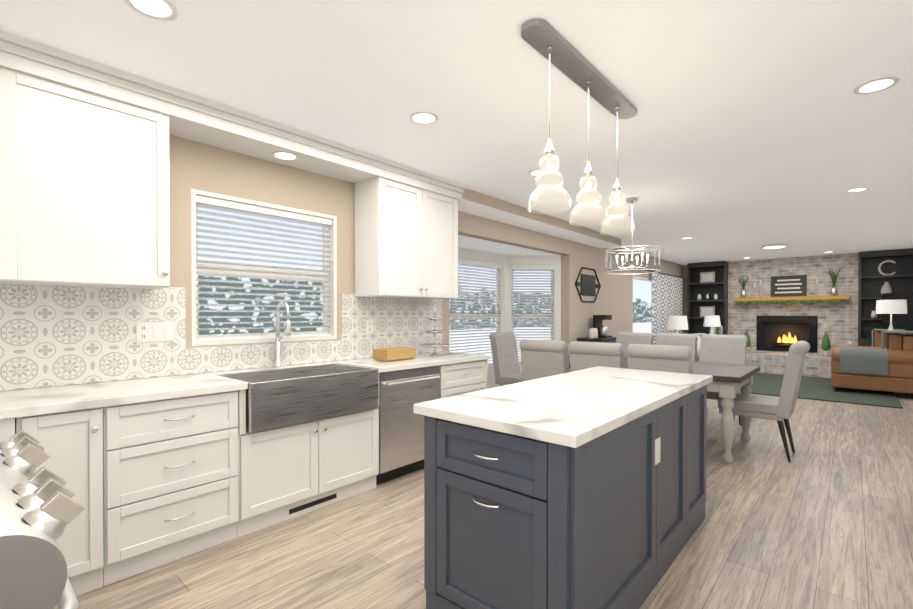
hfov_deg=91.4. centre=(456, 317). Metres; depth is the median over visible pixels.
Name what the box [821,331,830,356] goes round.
decor
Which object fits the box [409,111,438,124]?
recessed light
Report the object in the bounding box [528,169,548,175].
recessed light
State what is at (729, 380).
dining table
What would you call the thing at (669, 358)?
dining chair
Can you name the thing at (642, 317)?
backdrop
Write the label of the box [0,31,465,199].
soffit
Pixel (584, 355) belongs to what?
dining chair
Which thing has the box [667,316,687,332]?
table lamp
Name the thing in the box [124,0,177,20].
recessed light
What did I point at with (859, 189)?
recessed light
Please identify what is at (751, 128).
ceiling
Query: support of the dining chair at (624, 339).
on the floor
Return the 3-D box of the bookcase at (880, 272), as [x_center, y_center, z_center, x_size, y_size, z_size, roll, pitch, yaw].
[8.579,-0.042,8.895,0.834,2.578,0.328,0,1,42]
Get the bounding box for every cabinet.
[0,66,169,288]
[0,418,14,441]
[15,407,103,595]
[103,390,237,585]
[237,373,378,537]
[354,176,457,298]
[424,385,706,608]
[438,359,487,398]
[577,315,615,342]
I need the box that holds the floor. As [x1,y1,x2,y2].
[54,392,912,608]
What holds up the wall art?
attached to the wall at (201, 166)
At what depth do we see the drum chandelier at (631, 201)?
4.91 m
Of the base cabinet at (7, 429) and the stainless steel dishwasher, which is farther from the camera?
the stainless steel dishwasher
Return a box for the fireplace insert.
[756,316,817,352]
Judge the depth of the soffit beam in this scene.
5.50 m
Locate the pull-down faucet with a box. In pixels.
[274,300,291,367]
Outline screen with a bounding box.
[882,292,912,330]
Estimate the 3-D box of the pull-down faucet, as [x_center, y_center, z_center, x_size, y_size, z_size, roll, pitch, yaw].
[-1.262,0.123,3.299,0.206,0.496,0.111,0,1,42]
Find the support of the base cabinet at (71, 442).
on the floor
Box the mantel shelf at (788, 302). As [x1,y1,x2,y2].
[733,295,848,305]
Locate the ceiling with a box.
[0,0,912,264]
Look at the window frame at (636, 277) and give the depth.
9.63 m
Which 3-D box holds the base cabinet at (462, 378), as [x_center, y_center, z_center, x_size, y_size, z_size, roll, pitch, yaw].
[-0.135,0.843,4.282,0.650,0.874,0.666,0,1,42]
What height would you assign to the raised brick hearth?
0.420 m
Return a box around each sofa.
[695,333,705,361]
[831,333,912,393]
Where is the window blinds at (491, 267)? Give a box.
[449,260,501,366]
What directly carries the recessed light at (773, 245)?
in the ceiling
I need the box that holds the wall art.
[575,267,600,301]
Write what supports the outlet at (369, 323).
attached to the covering
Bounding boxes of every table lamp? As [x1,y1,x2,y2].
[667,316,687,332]
[703,316,720,333]
[876,300,906,330]
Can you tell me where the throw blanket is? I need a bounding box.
[840,347,887,374]
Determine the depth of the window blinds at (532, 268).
6.98 m
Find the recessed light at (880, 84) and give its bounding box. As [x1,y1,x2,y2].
[853,76,899,94]
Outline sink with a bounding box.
[218,364,378,431]
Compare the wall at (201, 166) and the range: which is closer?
the range
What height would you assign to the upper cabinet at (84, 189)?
0.989 m
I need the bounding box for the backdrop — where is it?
[198,207,650,362]
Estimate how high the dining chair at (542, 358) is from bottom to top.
1.063 m
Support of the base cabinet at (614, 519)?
on the floor
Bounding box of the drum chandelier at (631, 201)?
[604,198,660,274]
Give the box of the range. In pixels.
[0,429,83,608]
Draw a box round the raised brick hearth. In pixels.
[746,352,831,377]
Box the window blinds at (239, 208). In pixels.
[196,195,331,340]
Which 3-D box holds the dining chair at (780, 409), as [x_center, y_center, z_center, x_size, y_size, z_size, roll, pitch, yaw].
[2.908,0.749,4.227,0.670,1.063,0.486,0,1,42]
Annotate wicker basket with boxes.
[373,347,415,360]
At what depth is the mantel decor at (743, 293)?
10.41 m
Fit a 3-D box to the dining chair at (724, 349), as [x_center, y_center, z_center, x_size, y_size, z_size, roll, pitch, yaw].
[3.059,0.742,5.211,0.486,1.063,0.670,0,1,42]
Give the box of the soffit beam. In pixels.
[458,188,621,247]
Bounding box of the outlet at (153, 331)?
[136,322,173,341]
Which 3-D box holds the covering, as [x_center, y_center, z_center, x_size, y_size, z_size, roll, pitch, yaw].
[-0.420,0.093,2.294,2.859,0.569,4.014,0,1,42]
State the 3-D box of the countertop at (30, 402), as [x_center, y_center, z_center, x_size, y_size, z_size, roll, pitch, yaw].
[-1.233,0.394,3.036,0.634,0.040,4.016,0,1,42]
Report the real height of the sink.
0.287 m
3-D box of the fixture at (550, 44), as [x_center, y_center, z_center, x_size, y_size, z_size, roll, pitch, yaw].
[0.705,-0.897,2.381,0.198,0.780,1.204,0,1,42]
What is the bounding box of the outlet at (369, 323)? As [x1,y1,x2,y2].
[366,320,372,332]
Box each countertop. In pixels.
[0,351,490,418]
[0,411,3,419]
[414,366,712,447]
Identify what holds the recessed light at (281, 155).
in the ceiling
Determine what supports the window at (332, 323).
in the wall at (201, 166)
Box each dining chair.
[489,332,522,385]
[519,339,568,381]
[568,341,624,371]
[616,332,653,356]
[627,344,707,422]
[656,333,697,361]
[700,334,746,424]
[718,341,809,461]
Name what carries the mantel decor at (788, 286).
on the mantel shelf at (788, 302)
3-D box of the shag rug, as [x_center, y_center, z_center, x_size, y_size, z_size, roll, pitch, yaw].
[6.342,1.242,8.070,2.280,0.022,3.050,0,1,42]
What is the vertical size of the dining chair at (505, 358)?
1.063 m
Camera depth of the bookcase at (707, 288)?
10.99 m
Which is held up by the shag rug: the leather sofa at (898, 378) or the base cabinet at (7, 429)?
the leather sofa at (898, 378)
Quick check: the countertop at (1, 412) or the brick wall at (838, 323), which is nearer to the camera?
the countertop at (1, 412)
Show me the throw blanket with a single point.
(865, 360)
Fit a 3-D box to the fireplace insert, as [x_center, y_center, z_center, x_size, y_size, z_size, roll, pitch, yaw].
[7.424,0.359,10.036,1.100,0.800,0.158,0,1,42]
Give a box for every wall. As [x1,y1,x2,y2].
[0,135,682,391]
[458,235,560,388]
[683,260,858,333]
[728,253,858,355]
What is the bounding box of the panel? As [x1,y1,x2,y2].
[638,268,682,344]
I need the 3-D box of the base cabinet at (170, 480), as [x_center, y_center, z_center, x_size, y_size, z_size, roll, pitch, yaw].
[-1.680,0.855,2.541,0.650,0.874,0.621,0,1,42]
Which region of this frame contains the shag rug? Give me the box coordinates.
[751,373,902,408]
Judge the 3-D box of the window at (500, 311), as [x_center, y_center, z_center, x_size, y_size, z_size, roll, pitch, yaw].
[0.219,-0.030,6.409,0.104,1.588,1.368,0,1,42]
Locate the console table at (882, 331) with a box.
[880,330,912,347]
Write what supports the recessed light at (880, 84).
in the ceiling
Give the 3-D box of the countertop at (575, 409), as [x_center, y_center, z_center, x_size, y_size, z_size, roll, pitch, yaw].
[0.729,0.397,2.409,0.770,0.042,1.900,0,1,42]
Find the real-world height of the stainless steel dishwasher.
0.874 m
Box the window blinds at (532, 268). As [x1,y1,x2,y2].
[512,266,553,363]
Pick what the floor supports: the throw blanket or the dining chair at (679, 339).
the dining chair at (679, 339)
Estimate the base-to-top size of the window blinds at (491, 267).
1.528 m
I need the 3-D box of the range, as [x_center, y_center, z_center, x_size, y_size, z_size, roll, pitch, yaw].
[-1.301,0.825,0.908,0.910,0.957,0.734,0,1,42]
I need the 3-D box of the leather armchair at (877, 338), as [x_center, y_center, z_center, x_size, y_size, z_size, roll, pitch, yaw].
[7.838,0.738,8.403,0.850,0.980,0.660,0,1,42]
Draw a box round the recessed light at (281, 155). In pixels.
[271,151,298,160]
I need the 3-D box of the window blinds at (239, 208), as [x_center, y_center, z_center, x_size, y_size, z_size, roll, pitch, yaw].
[-1.418,-0.334,3.394,0.055,0.980,1.046,0,1,42]
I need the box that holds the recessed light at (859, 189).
[845,187,869,192]
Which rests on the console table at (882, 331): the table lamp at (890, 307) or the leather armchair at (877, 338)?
the table lamp at (890, 307)
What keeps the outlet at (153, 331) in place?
attached to the covering
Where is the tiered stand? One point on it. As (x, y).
(434, 345)
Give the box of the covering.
[0,284,441,390]
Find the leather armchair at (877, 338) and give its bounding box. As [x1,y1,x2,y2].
[874,331,902,346]
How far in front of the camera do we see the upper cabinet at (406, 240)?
3.89 m
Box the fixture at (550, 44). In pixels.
[521,18,637,234]
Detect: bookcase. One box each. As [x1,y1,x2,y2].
[687,261,727,334]
[858,248,912,346]
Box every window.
[191,189,336,345]
[449,258,501,368]
[510,264,555,365]
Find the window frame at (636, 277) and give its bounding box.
[633,275,651,332]
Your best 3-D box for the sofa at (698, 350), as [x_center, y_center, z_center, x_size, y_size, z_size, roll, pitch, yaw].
[4.837,0.793,8.834,0.930,0.910,1.998,0,1,42]
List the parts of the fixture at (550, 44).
pendant light bulb, pendant light glass shades, pendant light bulb, pendant light bulb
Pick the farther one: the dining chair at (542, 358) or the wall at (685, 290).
the wall at (685, 290)
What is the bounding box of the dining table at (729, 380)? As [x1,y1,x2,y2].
[521,354,759,463]
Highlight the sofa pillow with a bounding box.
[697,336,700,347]
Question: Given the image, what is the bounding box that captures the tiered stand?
[419,303,449,355]
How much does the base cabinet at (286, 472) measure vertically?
0.874 m
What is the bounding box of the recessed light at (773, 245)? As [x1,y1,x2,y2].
[762,243,786,248]
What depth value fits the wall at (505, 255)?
6.89 m
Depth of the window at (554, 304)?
6.99 m
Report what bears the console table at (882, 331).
on the floor
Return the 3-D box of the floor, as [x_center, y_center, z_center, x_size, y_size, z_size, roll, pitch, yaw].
[2.769,1.321,5.491,5.300,0.100,13.450,0,1,42]
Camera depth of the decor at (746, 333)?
10.17 m
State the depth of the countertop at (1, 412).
1.84 m
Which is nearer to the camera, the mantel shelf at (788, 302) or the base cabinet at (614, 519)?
the base cabinet at (614, 519)
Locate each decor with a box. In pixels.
[738,277,748,297]
[745,329,750,352]
[771,275,806,296]
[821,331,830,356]
[828,268,840,295]
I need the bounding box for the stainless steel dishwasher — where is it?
[376,366,439,484]
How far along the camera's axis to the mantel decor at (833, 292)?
9.34 m

